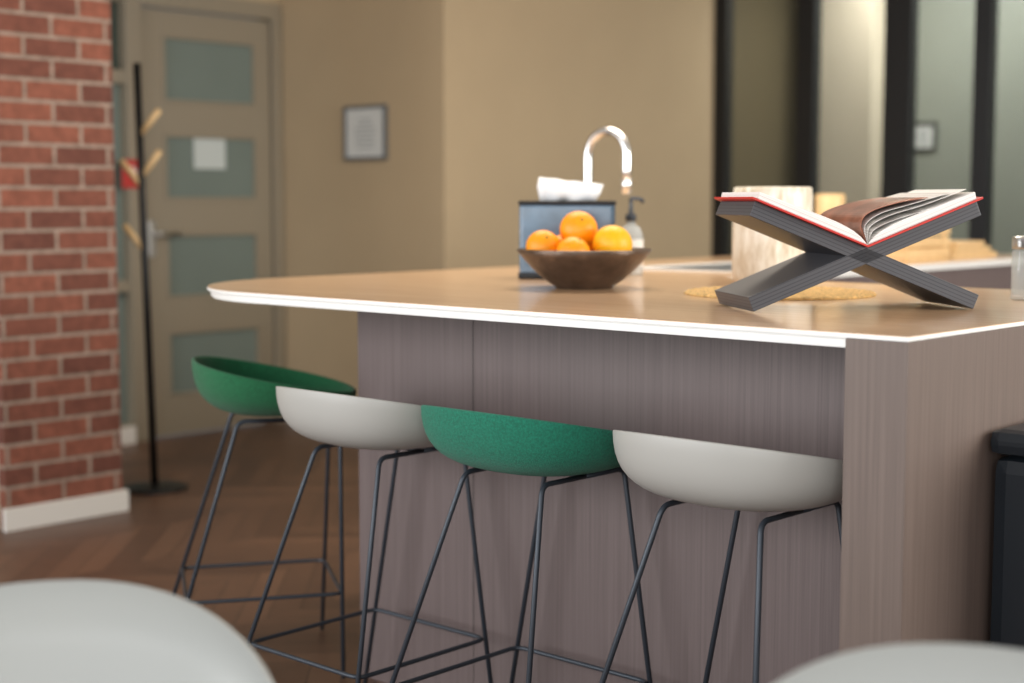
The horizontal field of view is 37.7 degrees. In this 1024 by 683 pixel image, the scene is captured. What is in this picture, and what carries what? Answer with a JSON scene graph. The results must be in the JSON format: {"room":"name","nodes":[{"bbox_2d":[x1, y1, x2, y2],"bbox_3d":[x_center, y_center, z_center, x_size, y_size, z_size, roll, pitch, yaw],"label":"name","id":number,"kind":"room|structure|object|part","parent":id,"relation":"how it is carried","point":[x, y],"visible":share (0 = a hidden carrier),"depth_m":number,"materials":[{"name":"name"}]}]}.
{"room":"kitchen","nodes":[
{"label":"kitchen","id":0,"kind":"room"},
{"bbox_2d":[0,0,121,529],"bbox_3d":[-1.968,-0.766,6.040,0.494,2.950,0.520,5,7,42],"label":"brick wall","id":1,"kind":"structure","parent":0,"point":[60,425],"depth_m":5.90,"materials":[{"name":"red brick"}]},
{"bbox_2d":[3,489,128,531],"bbox_3d":[-1.777,0.675,6.003,0.018,0.088,0.555,5,7,42],"label":"baseboard","id":2,"kind":"structure","parent":1,"relation":"attached to","point":[48,513],"depth_m":5.98,"materials":[{"name":"white paint"}]},
{"bbox_2d":[0,422,383,682],"bbox_3d":[0.915,0.854,5.111,15.000,0.100,16.000,5,7,42],"label":"floor","id":3,"kind":"structure","parent":0,"point":[146,544],"depth_m":5.63,"materials":[{"name":"brown wood"}]},
{"bbox_2d":[0,580,273,682],"bbox_3d":[-0.530,0.725,1.675,0.582,0.802,0.540,-1,6,-12],"label":"dining chair","id":4,"kind":"object","parent":3,"relation":"on","point":[52,631],"visible":1,"depth_m":1.89,"materials":[{"name":"grey plastic"}]},
{"bbox_2d":[119,63,188,494],"bbox_3d":[-1.589,-0.275,6.583,0.300,1.870,0.300,0,5,0],"label":"coat rack","id":5,"kind":"object","parent":3,"relation":"on","point":[155,486],"visible":0.94,"depth_m":6.56,"materials":[{"name":"black metal"}]},
{"bbox_2d":[172,356,355,678],"bbox_3d":[-0.707,0.466,4.159,0.552,0.846,0.493,-1,6,-14],"label":"bar stool","id":6,"kind":"object","parent":3,"relation":"on","point":[233,386],"visible":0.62,"depth_m":4.04,"materials":[{"name":"green fabric"}]},
{"bbox_3d":[-0.844,0.530,4.290,0.383,0.694,0.056,1,5,6],"label":"leg","id":7,"kind":"part","parent":6,"relation":"part of","materials":[{"name":"grey metal"}]},
{"bbox_3d":[-0.769,0.558,3.993,0.383,0.694,0.056,-4,6,-33],"label":"leg","id":8,"kind":"part","parent":6,"relation":"part of","materials":[{"name":"grey metal"}]},
{"bbox_3d":[-0.655,0.118,4.139,0.445,0.150,0.493,-1,6,-14],"label":"seat","id":9,"kind":"part","parent":6,"relation":"part of","materials":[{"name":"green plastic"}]},
{"bbox_3d":[-0.600,0.522,4.372,0.140,0.693,0.137,-1,6,-14],"label":"leg","id":10,"kind":"part","parent":6,"relation":"part of","materials":[{"name":"grey metal"}]},
{"bbox_3d":[-0.516,0.554,4.035,0.140,0.693,0.137,-1,6,-14],"label":"leg","id":11,"kind":"part","parent":6,"relation":"part of","materials":[{"name":"grey metal"}]},
{"bbox_2d":[246,386,492,682],"bbox_3d":[-0.350,0.521,3.582,0.494,0.846,0.552,5,7,42],"label":"bar stool","id":12,"kind":"object","parent":3,"relation":"on","point":[332,419],"visible":0.74,"depth_m":3.43,"materials":[{"name":"grey plastic"}]},
{"bbox_3d":[-0.532,0.594,3.618,0.383,0.694,0.056,-3,6,-28],"label":"leg","id":13,"kind":"part","parent":12,"relation":"part of","materials":[{"name":"grey metal"}]},
{"bbox_3d":[-0.314,0.171,3.589,0.494,0.150,0.446,5,7,42],"label":"seat","id":14,"kind":"part","parent":12,"relation":"part of","materials":[{"name":"grey plastic"}]},
{"bbox_3d":[-0.374,0.574,3.820,0.137,0.693,0.140,5,7,42],"label":"leg","id":15,"kind":"part","parent":12,"relation":"part of","materials":[{"name":"grey metal"}]},
{"bbox_3d":[-0.286,0.614,3.401,0.137,0.694,0.359,5,7,42],"label":"leg","id":16,"kind":"part","parent":12,"relation":"part of","materials":[{"name":"grey metal"}]},
{"bbox_3d":[-0.117,0.597,3.585,0.137,0.693,0.140,5,7,42],"label":"leg","id":17,"kind":"part","parent":12,"relation":"part of","materials":[{"name":"grey metal"}]},
{"bbox_2d":[390,405,652,682],"bbox_3d":[0.017,0.552,3.254,0.493,0.846,0.552,5,7,42],"label":"bar stool","id":18,"kind":"object","parent":3,"relation":"on","point":[482,441],"visible":0.87,"depth_m":3.09,"materials":[{"name":"green fabric"}]},
{"bbox_3d":[-0.166,0.625,3.290,0.383,0.694,0.056,-3,6,-28],"label":"leg","id":19,"kind":"part","parent":18,"relation":"part of","materials":[{"name":"grey metal"}]},
{"bbox_3d":[0.053,0.202,3.261,0.493,0.150,0.445,5,7,42],"label":"seat","id":20,"kind":"part","parent":18,"relation":"part of","materials":[{"name":"green fabric"}]},
{"bbox_3d":[-0.008,0.605,3.491,0.137,0.693,0.140,5,7,42],"label":"leg","id":21,"kind":"part","parent":18,"relation":"part of","materials":[{"name":"grey metal"}]},
{"bbox_3d":[0.061,0.644,3.083,0.056,0.694,0.383,2,6,23],"label":"leg","id":22,"kind":"part","parent":18,"relation":"part of","materials":[{"name":"grey metal"}]},
{"bbox_3d":[0.249,0.627,3.256,0.137,0.693,0.140,5,7,42],"label":"leg","id":23,"kind":"part","parent":18,"relation":"part of","materials":[{"name":"grey metal"}]},
{"bbox_2d":[357,264,1023,682],"bbox_3d":[1.222,0.317,4.831,1.999,1.022,3.421,5,7,42],"label":"kitchen island","id":24,"kind":"object","parent":3,"relation":"on","point":[783,397],"visible":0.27,"depth_m":3.46,"materials":[{"name":"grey wood"}]},
{"bbox_2d":[207,254,1023,346],"bbox_3d":[1.119,-0.201,4.721,2.310,0.028,3.850,5,7,42],"label":"island countertop","id":25,"kind":"structure","parent":24,"relation":"on","point":[646,301],"depth_m":3.38,"materials":[{"name":"brown"}]},
{"bbox_2d":[518,177,615,278],"bbox_3d":[0.165,-0.337,4.438,0.286,0.298,0.146,0,5,4],"label":"tissue box","id":26,"kind":"object","parent":25,"relation":"on","point":[558,198],"visible":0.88,"depth_m":4.37,"materials":[{"name":"blue plastic"}]},
{"bbox_3d":[0.165,-0.409,4.431,0.286,0.014,0.146,0,5,4],"label":"box lid","id":27,"kind":"part","parent":26,"relation":"part of","materials":[{"name":"black metal"}]},
{"bbox_2d":[517,247,651,289],"bbox_3d":[0.189,-0.192,3.929,0.354,0.103,0.354,0,5,0],"label":"fruit bowl","id":28,"kind":"object","parent":25,"relation":"on","point":[572,270],"visible":0.98,"depth_m":3.81,"materials":[{"name":"dark brown wood"}]},
{"bbox_2d":[526,230,559,250],"bbox_3d":[0.081,-0.246,3.909,0.089,0.088,0.089,3,6,25],"label":"orange","id":29,"kind":"object","parent":28,"relation":"in","point":[545,240],"visible":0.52,"depth_m":3.88,"materials":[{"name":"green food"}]},
{"bbox_2d":[556,237,589,250],"bbox_3d":[0.157,-0.226,3.844,0.087,0.085,0.088,2,6,19],"label":"orange","id":30,"kind":"object","parent":28,"relation":"in","point":[569,243],"visible":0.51,"depth_m":3.81,"materials":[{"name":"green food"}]},
{"bbox_2d":[560,211,597,245],"bbox_3d":[0.175,-0.293,3.940,0.099,0.098,0.098,3,6,28],"label":"orange","id":31,"kind":"object","parent":28,"relation":"in","point":[580,224],"visible":0.73,"depth_m":3.90,"materials":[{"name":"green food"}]},
{"bbox_2d":[593,225,631,250],"bbox_3d":[0.260,-0.250,3.881,0.104,0.103,0.100,3,6,29],"label":"orange","id":32,"kind":"object","parent":28,"relation":"in","point":[610,237],"visible":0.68,"depth_m":3.84,"materials":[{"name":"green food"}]},
{"bbox_2d":[583,126,631,193],"bbox_3d":[0.283,-0.475,4.965,0.212,0.473,0.141,5,7,42],"label":"tap","id":33,"kind":"object","parent":25,"relation":"on","point":[626,182],"visible":0.51,"depth_m":4.94,"materials":[{"name":"silver metal"}]},
{"bbox_2d":[625,196,644,265],"bbox_3d":[0.365,-0.325,4.610,0.078,0.241,0.078,2,6,18],"label":"soap dispenser","id":34,"kind":"object","parent":25,"relation":"on","point":[637,243],"visible":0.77,"depth_m":4.59,"materials":[{"name":"white plastic"}]},
{"bbox_3d":[0.384,-0.435,4.611,0.056,0.022,0.012,-3,6,-30],"label":"pump spout","id":35,"kind":"part","parent":34,"relation":"part of","materials":[{"name":"grey metal"}]},
{"bbox_2d":[636,262,731,272],"bbox_3d":[0.766,-0.160,5.126,0.466,0.195,0.676,5,7,42],"label":"sink","id":36,"kind":"object","parent":25,"relation":"in","point":[719,267],"visible":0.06,"depth_m":5.25,"materials":[{"name":"grey metal"}]},
{"bbox_2d":[659,264,731,270],"bbox_3d":[0.766,-0.157,5.126,0.406,0.190,0.616,5,7,42],"label":"basin","id":37,"kind":"object","parent":36,"relation":"in","point":[706,267],"depth_m":5.30,"materials":[{"name":"grey"}]},
{"bbox_2d":[732,187,812,281],"bbox_3d":[0.720,-0.294,4.151,0.220,0.266,0.220,0,5,0],"label":"ceramic vase","id":38,"kind":"object","parent":25,"relation":"on","point":[753,252],"visible":0.55,"depth_m":4.06,"materials":[{"name":"beige ceramic"}]},
{"bbox_2d":[684,286,875,299],"bbox_3d":[0.655,-0.120,3.675,0.463,0.008,0.460,0,5,0],"label":"placemat","id":39,"kind":"object","parent":25,"relation":"on","point":[813,293],"visible":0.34,"depth_m":3.59,"materials":[{"name":"beige wicker"}]},
{"bbox_2d":[815,194,844,214],"bbox_3d":[1.263,-0.459,5.962,0.116,0.254,0.116,5,7,42],"label":"utensil holder","id":40,"kind":"object","parent":25,"relation":"on","point":[823,202],"visible":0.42,"depth_m":5.91,"materials":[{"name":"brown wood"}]},
{"bbox_2d":[715,201,980,311],"bbox_3d":[0.712,-0.188,3.215,0.501,0.225,0.240,-1,5,-9],"label":"book stand","id":41,"kind":"object","parent":25,"relation":"on","point":[827,255],"visible":0.89,"depth_m":3.12,"materials":[{"name":"grey wood"}]},
{"bbox_2d":[714,189,982,246],"bbox_3d":[0.712,-0.266,3.212,0.496,0.120,0.272,-1,5,-9],"label":"open book","id":42,"kind":"object","parent":41,"relation":"on","point":[868,222],"visible":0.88,"depth_m":3.11,"materials":[{"name":"white paper"}]},
{"bbox_2d":[886,229,949,262],"bbox_3d":[1.470,-0.377,5.751,0.280,0.130,0.340,5,7,42],"label":"wooden crate","id":43,"kind":"object","parent":25,"relation":"on","point":[917,252],"visible":0.38,"depth_m":5.66,"materials":[{"name":"brown wood"}]},
{"bbox_2d":[946,251,996,258],"bbox_3d":[1.760,-0.354,6.100,0.260,0.020,0.400,5,7,42],"label":"cutting board","id":44,"kind":"object","parent":25,"relation":"on","point":[981,253],"visible":0.47,"depth_m":6.01,"materials":[{"name":"brown wood"}]},
{"bbox_2d":[932,246,989,252],"bbox_3d":[1.760,-0.376,6.098,0.240,0.020,0.360,4,7,39],"label":"cutting board","id":45,"kind":"object","parent":44,"relation":"on","point":[971,248],"visible":0.49,"depth_m":5.98,"materials":[{"name":"brown wood"}]},
{"bbox_2d":[925,240,984,246],"bbox_3d":[1.760,-0.398,6.096,0.220,0.020,0.320,4,7,35],"label":"cutting board","id":46,"kind":"object","parent":45,"relation":"on","point":[953,243],"visible":0.51,"depth_m":6.01,"materials":[{"name":"brown wood"}]},
{"bbox_2d":[1012,236,1023,248],"bbox_3d":[1.190,-0.170,3.459,0.074,0.148,0.074,0,5,0],"label":"lid","id":47,"kind":"object","parent":25,"relation":"on","point":[1017,241],"visible":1,"depth_m":3.44,"materials":[{"name":"silver metal"}]},
{"bbox_2d":[599,430,842,682],"bbox_3d":[0.413,0.585,2.900,0.494,0.846,0.552,5,7,42],"label":"bar stool","id":48,"kind":"object","parent":3,"relation":"on","point":[703,473],"visible":0.88,"depth_m":2.72,"materials":[{"name":"grey plastic"}]},
{"bbox_3d":[0.230,0.658,2.935,0.383,0.694,0.056,-3,6,-28],"label":"leg","id":49,"kind":"part","parent":48,"relation":"part of","materials":[{"name":"grey metal"}]},
{"bbox_3d":[0.388,0.639,3.137,0.137,0.693,0.140,5,7,42],"label":"leg","id":50,"kind":"part","parent":48,"relation":"part of","materials":[{"name":"grey metal"}]},
{"bbox_3d":[0.449,0.235,2.906,0.494,0.150,0.446,5,7,42],"label":"seat","id":51,"kind":"part","parent":48,"relation":"part of","materials":[{"name":"grey plastic"}]},
{"bbox_3d":[0.457,0.678,2.728,0.056,0.694,0.383,2,6,23],"label":"leg","id":52,"kind":"part","parent":48,"relation":"part of","materials":[{"name":"grey metal"}]},
{"bbox_3d":[0.645,0.661,2.902,0.137,0.693,0.140,5,7,42],"label":"leg","id":53,"kind":"part","parent":48,"relation":"part of","materials":[{"name":"grey metal"}]},
{"bbox_2d":[776,643,1023,682],"bbox_3d":[0.445,0.751,1.402,0.582,0.802,0.540,1,5,8],"label":"dining chair","id":54,"kind":"object","parent":3,"relation":"on","point":[914,662],"visible":1,"depth_m":1.62,"materials":[{"name":"grey plastic"}]},
{"bbox_2d":[839,325,1023,653],"bbox_3d":[1.101,0.467,3.138,0.120,1.040,1.410,5,7,42],"label":"end panel","id":55,"kind":"object","parent":3,"relation":"on","point":[921,417],"visible":0.9,"depth_m":2.63,"materials":[{"name":"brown wood"}]},
{"bbox_2d":[990,423,1023,649],"bbox_3d":[1.132,0.589,2.808,0.370,0.860,0.350,5,7,42],"label":"waste bin","id":56,"kind":"object","parent":3,"relation":"on","point":[1007,605],"visible":0.94,"depth_m":2.76,"materials":[{"name":"black plastic"}]},
{"bbox_3d":[1.132,0.185,2.770,0.370,0.048,0.350,5,7,42],"label":"bin lid","id":57,"kind":"part","parent":56,"relation":"part of","materials":[{"name":"black plastic"}]},
{"bbox_2d":[250,0,279,3],"bbox_3d":[-1.948,-2.134,7.870,0.140,0.570,1.730,5,7,42],"label":"wall","id":58,"kind":"structure","parent":0,"point":[266,1],"depth_m":8.43,"materials":[{"name":"paint"}]},
{"bbox_2d":[110,0,135,444],"bbox_3d":[-2.278,-0.628,7.614,0.150,2.380,0.700,5,7,42],"label":"window","id":59,"kind":"structure","parent":58,"relation":"in","point":[128,431],"depth_m":7.86,"materials":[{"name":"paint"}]},
{"bbox_3d":[-2.258,-1.562,7.562,0.010,0.350,0.620,5,7,42],"label":"glass","id":60,"kind":"part","parent":59,"relation":"part of","materials":[{"name":"grey glass"}]},
{"bbox_3d":[-2.258,-0.811,7.633,0.010,1.020,0.620,5,7,42],"label":"glass","id":61,"kind":"part","parent":59,"relation":"part of","materials":[{"name":"grey glass"}]},
{"bbox_3d":[-2.258,0.105,7.720,0.010,0.700,0.620,5,7,42],"label":"glass","id":62,"kind":"part","parent":59,"relation":"part of","materials":[{"name":"grey glass"}]},
{"bbox_2d":[117,0,286,442],"bbox_3d":[-1.683,-0.687,8.236,0.182,2.380,1.025,5,7,42],"label":"door","id":63,"kind":"structure","parent":58,"relation":"in","point":[212,69],"depth_m":8.19,"materials":[{"name":"brown paint"}]},
{"bbox_2d":[121,159,137,187],"bbox_3d":[-1.980,-0.873,7.814,0.007,0.150,0.120,5,7,42],"label":"safety sign","id":64,"kind":"object","parent":63,"relation":"attached to","point":[127,182],"visible":0.47,"depth_m":7.80,"materials":[{"name":"red plastic"}]},
{"bbox_3d":[-1.910,-0.546,7.965,0.010,0.190,0.040,5,7,42],"label":"handle plate","id":65,"kind":"part","parent":63,"relation":"part of","materials":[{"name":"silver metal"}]},
{"bbox_3d":[-1.840,-0.573,7.985,0.062,0.024,0.152,5,7,42],"label":"handle","id":66,"kind":"part","parent":63,"relation":"part of","materials":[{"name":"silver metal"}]},
{"bbox_3d":[-1.662,-1.471,8.191,0.015,0.334,0.595,5,7,42],"label":"glass panel","id":67,"kind":"part","parent":63,"relation":"part of","materials":[{"name":"grey glass"}]},
{"bbox_3d":[-1.662,-0.953,8.239,0.015,0.334,0.595,5,7,42],"label":"glass panel","id":68,"kind":"part","parent":63,"relation":"part of","materials":[{"name":"grey glass"}]},
{"bbox_3d":[-1.662,-0.425,8.289,0.015,0.334,0.595,5,7,42],"label":"glass panel","id":69,"kind":"part","parent":63,"relation":"part of","materials":[{"name":"grey glass"}]},
{"bbox_3d":[-1.662,0.102,8.339,0.015,0.334,0.595,5,7,42],"label":"glass panel","id":70,"kind":"part","parent":63,"relation":"part of","materials":[{"name":"grey glass"}]},
{"bbox_2d":[280,0,463,396],"bbox_3d":[-0.833,-0.972,8.227,1.450,2.950,0.140,5,7,42],"label":"wall","id":71,"kind":"structure","parent":0,"point":[404,211],"depth_m":8.09,"materials":[{"name":"paint"}]},
{"bbox_2d":[343,104,387,159],"bbox_3d":[-0.789,-1.122,8.061,0.335,0.290,0.021,5,7,42],"label":"picture frame","id":72,"kind":"object","parent":71,"relation":"attached to","point":[365,127],"visible":1,"depth_m":8.06,"materials":[{"name":"grey paper"}]},
{"bbox_2d":[463,0,797,268],"bbox_3d":[1.419,-1.112,9.710,0.143,2.950,5.099,5,7,42],"label":"wall","id":73,"kind":"structure","parent":0,"point":[540,77],"depth_m":8.74,"materials":[{"name":"paint"}]},
{"bbox_2d":[712,0,998,256],"bbox_3d":[2.627,-0.974,8.242,3.650,2.950,0.082,5,7,42],"label":"window","id":74,"kind":"structure","parent":73,"relation":"in","point":[901,16],"depth_m":8.58,"materials":[{"name":"black metal"}]},
{"bbox_2d":[914,0,1023,253],"bbox_3d":[5.055,-0.920,7.671,6.570,2.950,0.100,5,7,42],"label":"wall","id":75,"kind":"structure","parent":0,"point":[946,28],"depth_m":9.54,"materials":[{"name":"grey"}]},
{"bbox_2d":[818,0,884,203],"bbox_3d":[2.228,-1.119,9.780,0.400,2.950,0.300,5,7,42],"label":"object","id":76,"kind":"structure","parent":75,"relation":"attached to","point":[853,31],"depth_m":9.60,"materials":[{"name":"beige paint"}]},
{"bbox_2d":[915,122,936,150],"bbox_3d":[2.667,-1.332,9.749,0.190,0.180,0.021,5,7,42],"label":"picture frame","id":77,"kind":"object","parent":75,"relation":"attached to","point":[926,132],"visible":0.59,"depth_m":9.73,"materials":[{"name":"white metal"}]},
{"bbox_2d":[915,125,932,147],"bbox_3d":[2.669,-1.332,9.752,0.158,0.148,0.008,5,7,42],"label":"print","id":78,"kind":"object","parent":77,"relation":"attached to","point":[924,133],"depth_m":9.74,"materials":[{"name":"grey paper"}]}
]}

